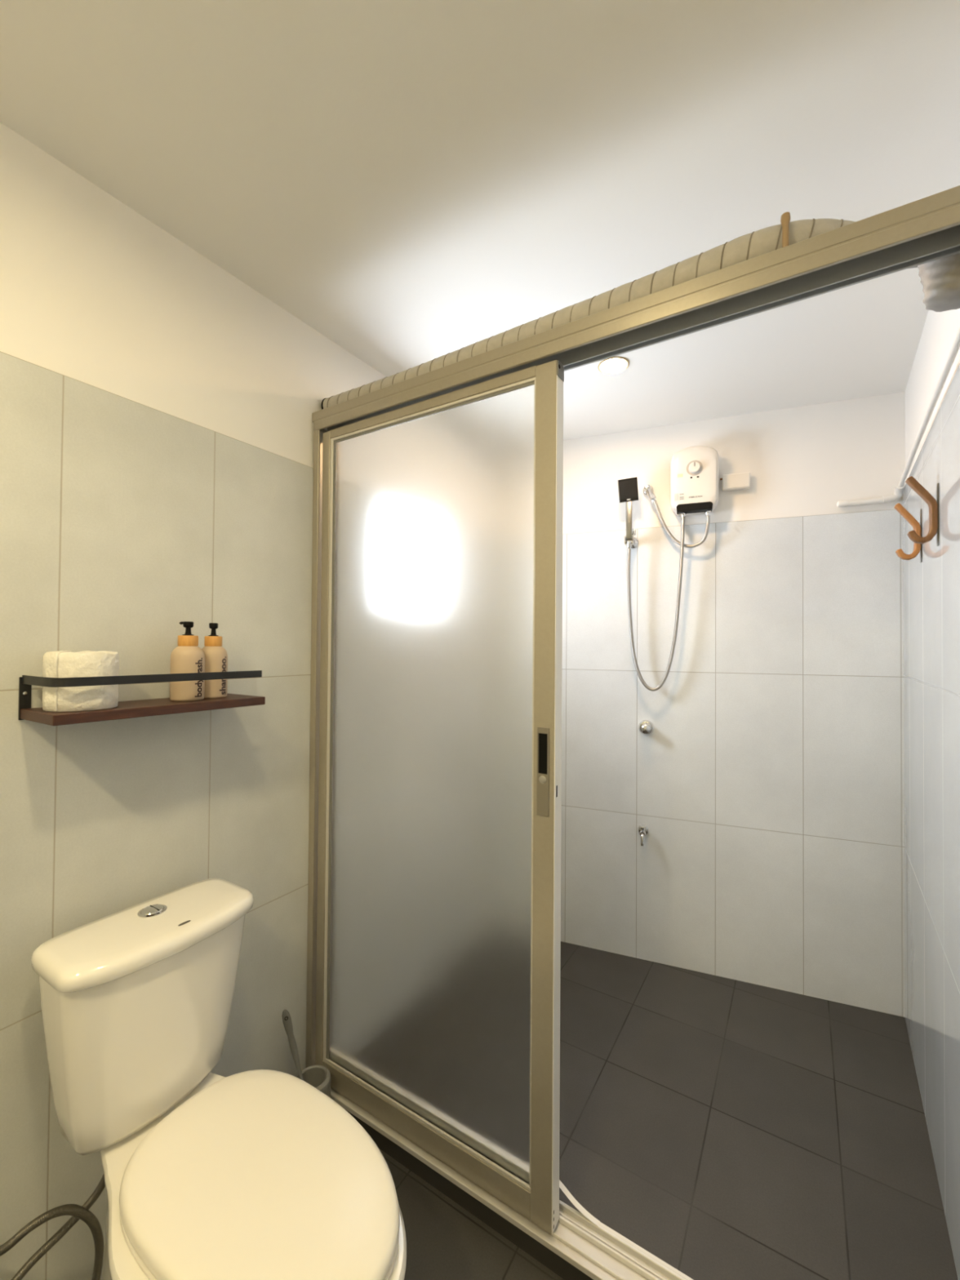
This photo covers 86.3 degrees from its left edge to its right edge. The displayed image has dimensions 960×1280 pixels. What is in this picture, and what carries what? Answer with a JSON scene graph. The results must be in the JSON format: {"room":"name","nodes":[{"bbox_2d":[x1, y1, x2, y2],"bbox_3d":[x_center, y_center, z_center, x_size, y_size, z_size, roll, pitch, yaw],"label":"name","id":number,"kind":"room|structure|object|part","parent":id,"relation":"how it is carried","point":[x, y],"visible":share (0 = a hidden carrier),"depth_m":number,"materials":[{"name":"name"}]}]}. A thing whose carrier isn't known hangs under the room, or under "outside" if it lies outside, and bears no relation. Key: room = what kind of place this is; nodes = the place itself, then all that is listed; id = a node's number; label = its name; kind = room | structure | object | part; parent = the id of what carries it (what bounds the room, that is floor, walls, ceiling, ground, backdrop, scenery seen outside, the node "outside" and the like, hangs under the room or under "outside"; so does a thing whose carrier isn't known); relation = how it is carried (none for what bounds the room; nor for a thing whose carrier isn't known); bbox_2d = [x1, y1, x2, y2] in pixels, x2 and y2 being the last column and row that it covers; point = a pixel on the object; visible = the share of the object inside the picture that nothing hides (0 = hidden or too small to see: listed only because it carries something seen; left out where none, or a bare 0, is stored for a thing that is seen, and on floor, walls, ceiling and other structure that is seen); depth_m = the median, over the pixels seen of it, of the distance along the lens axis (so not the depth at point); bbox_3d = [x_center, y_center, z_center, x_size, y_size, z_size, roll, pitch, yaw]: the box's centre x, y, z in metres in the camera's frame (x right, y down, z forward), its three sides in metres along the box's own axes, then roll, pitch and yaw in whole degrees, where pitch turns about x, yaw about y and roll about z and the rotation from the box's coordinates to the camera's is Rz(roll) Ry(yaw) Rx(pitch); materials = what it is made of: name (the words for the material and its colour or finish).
{"room":"bathroom","nodes":[
{"label":"bathroom","id":0,"kind":"room"},
{"bbox_2d":[0,122,386,1279],"bbox_3d":[-0.715,0.192,1.230,0.120,2.218,3.470,0,-1,32],"label":"wall","id":1,"kind":"structure","parent":0,"point":[157,407],"depth_m":1.09,"materials":[{"name":"grey tile"}]},
{"bbox_2d":[17,670,265,725],"bbox_3d":[-0.665,0.107,1.055,0.151,0.081,0.399,0,-1,32],"label":"wall shelf","id":2,"kind":"object","parent":1,"relation":"attached to","point":[162,706],"visible":1,"depth_m":0.95,"materials":[{"name":"brown wood"}]},
{"bbox_3d":[-0.829,0.106,0.933,0.004,0.078,0.018,0,-1,32],"label":"bracket plate","id":3,"kind":"part","parent":2,"relation":"part of","materials":[{"name":"black metal"}]},
{"bbox_2d":[42,650,119,711],"bbox_3d":[-0.733,0.072,0.942,0.110,0.107,0.110,0,-1,32],"label":"toilet paper roll","id":4,"kind":"object","parent":2,"relation":"on","point":[60,664],"visible":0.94,"depth_m":0.90,"materials":[{"name":"white paper"}]},
{"bbox_3d":[-0.627,0.074,1.001,0.412,0.015,0.133,1,-1,-37],"label":"rail","id":5,"kind":"part","parent":2,"relation":"part of","materials":[{"name":"black metal"}]},
{"bbox_2d":[169,621,204,701],"bbox_3d":[-0.629,0.045,1.103,0.065,0.168,0.065,0,-1,32],"label":"pump bottle","id":6,"kind":"object","parent":2,"relation":"on","point":[187,657],"visible":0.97,"depth_m":1.08,"materials":[{"name":"beige plastic"}]},
{"bbox_2d":[201,622,227,698],"bbox_3d":[-0.606,0.046,1.163,0.060,0.168,0.060,0,-1,32],"label":"pump bottle","id":7,"kind":"object","parent":2,"relation":"on","point":[215,655],"visible":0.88,"depth_m":1.15,"materials":[{"name":"beige plastic"}]},
{"bbox_2d":[306,185,959,1279],"bbox_3d":[0.145,0.297,1.127,1.460,1.918,0.094,0,-1,32],"label":"shower door frame","id":8,"kind":"object","parent":1,"relation":"attached to","point":[926,229],"visible":0.54,"depth_m":1.03,"materials":[{"name":"beige metal"}]},
{"bbox_2d":[315,360,564,1235],"bbox_3d":[-0.143,0.321,1.288,0.734,1.845,0.042,0,-1,32],"label":"sliding shower door","id":9,"kind":"structure","parent":8,"relation":"in","point":[438,908],"depth_m":1.23,"materials":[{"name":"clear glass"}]},
{"bbox_3d":[-0.163,1.214,1.277,0.652,0.059,0.021,0,-1,32],"label":"rail","id":10,"kind":"part","parent":9,"relation":"part of","materials":[{"name":"beige metal"}]},
{"bbox_3d":[-0.149,-0.590,1.303,0.652,0.024,0.021,0,-1,32],"label":"rail","id":11,"kind":"part","parent":9,"relation":"part of","materials":[{"name":"beige metal"}]},
{"bbox_3d":[0.135,0.281,1.094,0.028,0.187,0.004,0,-1,32],"label":"pull handle","id":12,"kind":"part","parent":9,"relation":"part of","materials":[{"name":"beige metal"}]},
{"bbox_3d":[0.139,1.248,1.108,1.454,0.016,0.086,0,-1,32],"label":"sill","id":13,"kind":"part","parent":8,"relation":"part of","materials":[{"name":"metal"}]},
{"bbox_3d":[0.129,1.248,1.093,1.454,0.007,0.005,0,-1,32],"label":"track rail","id":14,"kind":"part","parent":8,"relation":"part of","materials":[{"name":"metal"}]},
{"bbox_3d":[0.151,1.249,1.128,1.454,0.007,0.005,0,-1,32],"label":"track rail","id":15,"kind":"part","parent":8,"relation":"part of","materials":[{"name":"metal"}]},
{"bbox_2d":[320,218,959,409],"bbox_3d":[0.169,-0.648,1.152,1.459,0.185,0.134,0,-1,28],"label":"flexible duct","id":16,"kind":"object","parent":8,"relation":"on","point":[940,278],"visible":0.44,"depth_m":0.97,"materials":[{"name":"beige fabric"}]},
{"bbox_3d":[0.167,-0.629,1.157,1.454,0.050,0.030,0,-1,32],"label":"guide rail","id":17,"kind":"part","parent":8,"relation":"part of","materials":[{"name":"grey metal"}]},
{"bbox_2d":[780,212,790,247],"bbox_3d":[0.521,-0.696,0.874,0.014,0.067,0.015,0,-1,32],"label":"peg","id":18,"kind":"object","parent":8,"relation":"on","point":[785,217],"visible":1,"depth_m":0.87,"materials":[{"name":"brown wood"}]},
{"bbox_2d":[342,1106,593,1279],"bbox_3d":[0.140,1.281,1.111,1.454,0.050,0.076,0,-1,32],"label":"shower curb","id":19,"kind":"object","parent":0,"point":[566,1271],"depth_m":1.15,"materials":[{"name":"tile"}]},
{"bbox_2d":[0,0,959,439],"bbox_3d":[0.075,-0.966,0.845,1.870,0.100,3.620,0,-1,32],"label":"ceiling","id":20,"kind":"structure","parent":0,"point":[415,183],"depth_m":0.95,"materials":[{"name":"white paint"}]},
{"bbox_2d":[597,356,629,373],"bbox_3d":[0.438,-0.899,1.679,0.100,0.005,0.100,0,-1,32],"label":"recessed light","id":21,"kind":"object","parent":20,"relation":"in","point":[613,365],"visible":0.99,"depth_m":1.68,"materials":[{"name":"white plastic"}]},
{"bbox_2d":[600,359,626,372],"bbox_3d":[0.438,-0.900,1.679,0.081,0.003,0.081,0,-1,28],"label":"diffuser","id":22,"kind":"object","parent":21,"relation":"attached to","point":[606,365],"depth_m":1.68,"materials":[{"name":"white plastic"}]},
{"bbox_2d":[378,941,958,1279],"bbox_3d":[0.057,1.351,0.812,1.870,0.100,3.620,0,-1,32],"label":"floor","id":23,"kind":"structure","parent":0,"point":[724,1128],"depth_m":1.34,"materials":[{"name":"grey tile"}]},
{"bbox_2d":[31,878,406,1279],"bbox_3d":[-0.429,0.914,0.867,0.710,0.769,0.355,0,-1,32],"label":"toilet","id":24,"kind":"object","parent":23,"relation":"on","point":[258,1174],"visible":1,"depth_m":0.87,"materials":[{"name":"white ceramic"}]},
{"bbox_2d":[0,1173,105,1279],"bbox_3d":[-0.756,1.083,0.892,0.198,0.341,0.056,1,-1,-36],"label":"supply hose","id":25,"kind":"object","parent":24,"relation":"attached to","point":[77,1212],"visible":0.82,"depth_m":0.91,"materials":[{"name":"grey metal"}]},
{"bbox_3d":[-0.629,0.734,0.991,0.178,0.326,0.328,0,-1,32],"label":"tank","id":26,"kind":"part","parent":24,"relation":"part of","materials":[{"name":"white ceramic"}]},
{"bbox_3d":[-0.625,0.553,0.991,0.200,0.036,0.346,0,-1,32],"label":"tank lid","id":27,"kind":"part","parent":24,"relation":"part of","materials":[{"name":"white ceramic"}]},
{"bbox_3d":[-0.428,1.100,0.867,0.710,0.397,0.348,0,-1,32],"label":"bowl","id":28,"kind":"part","parent":24,"relation":"part of","materials":[{"name":"white ceramic"}]},
{"bbox_3d":[-0.349,0.895,0.831,0.496,0.012,0.314,0,-1,32],"label":"seat","id":29,"kind":"part","parent":24,"relation":"part of","materials":[{"name":"white plastic"}]},
{"bbox_3d":[-0.348,0.873,0.831,0.499,0.030,0.316,0,-1,32],"label":"seat lid","id":30,"kind":"part","parent":24,"relation":"part of","materials":[{"name":"white plastic"}]},
{"bbox_2d":[296,1065,330,1097],"bbox_3d":[-0.445,1.232,1.358,0.094,0.146,0.094,0,-1,32],"label":"brush holder","id":31,"kind":"object","parent":23,"relation":"on","point":[317,1076],"visible":0.27,"depth_m":1.39,"materials":[{"name":"grey plastic"}]},
{"bbox_2d":[281,1009,303,1080],"bbox_3d":[-0.469,1.125,1.347,0.092,0.311,0.052,1,-1,-37],"label":"toilet brush","id":32,"kind":"object","parent":31,"relation":"in","point":[286,1020],"visible":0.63,"depth_m":1.34,"materials":[{"name":"grey plastic"}]},
{"bbox_2d":[560,391,905,1017],"bbox_3d":[0.829,0.217,2.147,1.630,2.218,0.120,0,-1,22],"label":"wall","id":33,"kind":"structure","parent":0,"point":[766,784],"depth_m":2.00,"materials":[{"name":"white tile"}]},
{"bbox_2d":[624,528,639,549],"bbox_3d":[0.630,-0.421,2.127,0.052,0.072,0.084,0,-1,22],"label":"holder","id":34,"kind":"object","parent":33,"relation":"attached to","point":[635,542],"visible":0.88,"depth_m":2.12,"materials":[{"name":"silver metal"}]},
{"bbox_2d":[617,476,639,538],"bbox_3d":[0.608,-0.539,2.098,0.082,0.246,0.030,0,-1,22],"label":"shower","id":35,"kind":"object","parent":34,"relation":"attached to","point":[628,487],"visible":1,"depth_m":2.10,"materials":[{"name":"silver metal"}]},
{"bbox_3d":[0.613,-0.495,2.104,0.024,0.158,0.014,0,-1,22],"label":"handle","id":36,"kind":"part","parent":35,"relation":"part of","materials":[{"name":"silver metal"}]},
{"bbox_3d":[0.634,-0.443,2.106,0.016,0.027,0.017,0,-1,22],"label":"lever","id":37,"kind":"part","parent":34,"relation":"part of","materials":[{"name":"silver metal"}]},
{"bbox_2d":[637,824,648,845],"bbox_3d":[0.668,0.795,2.100,0.044,0.075,0.068,0,-1,22],"label":"tap","id":38,"kind":"object","parent":33,"relation":"attached to","point":[643,830],"visible":1,"depth_m":2.08,"materials":[{"name":"silver metal"}]},
{"bbox_3d":[0.663,0.805,2.087,0.025,0.055,0.040,0,-1,22],"label":"spout","id":39,"kind":"part","parent":38,"relation":"part of","materials":[{"name":"silver metal"}]},
{"bbox_3d":[0.663,0.770,2.087,0.014,0.025,0.029,0,-1,22],"label":"lever","id":40,"kind":"part","parent":38,"relation":"part of","materials":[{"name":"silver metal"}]},
{"bbox_2d":[638,720,653,734],"bbox_3d":[0.681,0.364,2.105,0.062,0.062,0.062,0,-1,22],"label":"valve","id":41,"kind":"object","parent":33,"relation":"attached to","point":[645,726],"visible":1,"depth_m":2.12,"materials":[{"name":"silver metal"}]},
{"bbox_3d":[0.677,0.363,2.093,0.039,0.039,0.036,0,-1,22],"label":"knob","id":42,"kind":"part","parent":41,"relation":"part of","materials":[{"name":"silver metal"}]},
{"bbox_2d":[642,484,656,502],"bbox_3d":[0.700,-0.605,2.118,0.057,0.088,0.055,0,-1,22],"label":"wall outlet","id":43,"kind":"object","parent":33,"relation":"attached to","point":[647,490],"visible":1,"depth_m":2.10,"materials":[{"name":"silver metal"}]},
{"bbox_3d":[0.703,-0.594,2.103,0.042,0.064,0.030,0,-1,22],"label":"spout","id":44,"kind":"part","parent":43,"relation":"part of","materials":[{"name":"silver metal"}]},
{"bbox_2d":[653,500,710,547],"bbox_3d":[0.806,-0.470,2.054,0.214,0.206,0.033,0,-1,27],"label":"hose","id":45,"kind":"object","parent":43,"relation":"attached to","point":[708,517],"visible":0.98,"depth_m":2.06,"materials":[{"name":"silver metal"}]},
{"bbox_2d":[670,445,719,516],"bbox_3d":[0.851,-0.627,2.033,0.177,0.280,0.102,0,-1,22],"label":"water heater","id":46,"kind":"object","parent":33,"relation":"attached to","point":[694,469],"visible":1,"depth_m":2.00,"materials":[{"name":"white plastic"}]},
{"bbox_2d":[626,516,684,691],"bbox_3d":[0.709,-0.144,2.073,0.224,0.704,0.034,0,-1,20],"label":"shower hose","id":47,"kind":"object","parent":46,"relation":"hanging from","point":[682,524],"visible":1,"depth_m":2.06,"materials":[{"name":"silver metal"}]},
{"bbox_3d":[0.844,-0.520,2.017,0.132,0.029,0.044,0,-1,22],"label":"panel","id":48,"kind":"part","parent":46,"relation":"part of","materials":[{"name":"black plastic"}]},
{"bbox_2d":[720,471,750,491],"bbox_3d":[1.003,-0.622,2.015,0.106,0.060,0.026,0,-1,22],"label":"cable box","id":49,"kind":"object","parent":33,"relation":"attached to","point":[741,481],"visible":1,"depth_m":2.00,"materials":[{"name":"white plastic"}]},
{"bbox_2d":[902,308,959,1279],"bbox_3d":[0.604,0.190,0.379,0.145,2.218,3.438,0,-1,34],"label":"wall","id":50,"kind":"structure","parent":0,"point":[931,586],"depth_m":1.27,"materials":[{"name":"white tile"}]},
{"bbox_2d":[836,324,959,507],"bbox_3d":[1.120,-0.535,1.394,0.194,0.078,1.134,0,-1,32],"label":"pipe","id":51,"kind":"object","parent":50,"relation":"attached to","point":[899,490],"visible":1,"depth_m":1.39,"materials":[{"name":"white plastic"}]},
{"bbox_2d":[893,502,922,562],"bbox_3d":[1.227,-0.307,1.468,0.060,0.173,0.026,0,-1,32],"label":"coat hook","id":52,"kind":"object","parent":50,"relation":"attached to","point":[911,520],"visible":0.94,"depth_m":1.46,"materials":[{"name":"brown wood"}]},
{"bbox_3d":[1.251,-0.295,1.452,0.002,0.150,0.012,0,-1,32],"label":"mounting plate","id":53,"kind":"part","parent":52,"relation":"part of","materials":[{"name":"grey plastic"}]},
{"bbox_2d":[905,475,938,546],"bbox_3d":[1.071,-0.312,1.241,0.060,0.173,0.026,0,-1,32],"label":"coat hook","id":54,"kind":"object","parent":50,"relation":"attached to","point":[933,504],"visible":1,"depth_m":1.23,"materials":[{"name":"brown wood"}]},
{"bbox_3d":[1.096,-0.300,1.225,0.002,0.150,0.012,0,-1,32],"label":"mounting plate","id":55,"kind":"part","parent":54,"relation":"part of","materials":[{"name":"grey plastic"}]}
]}

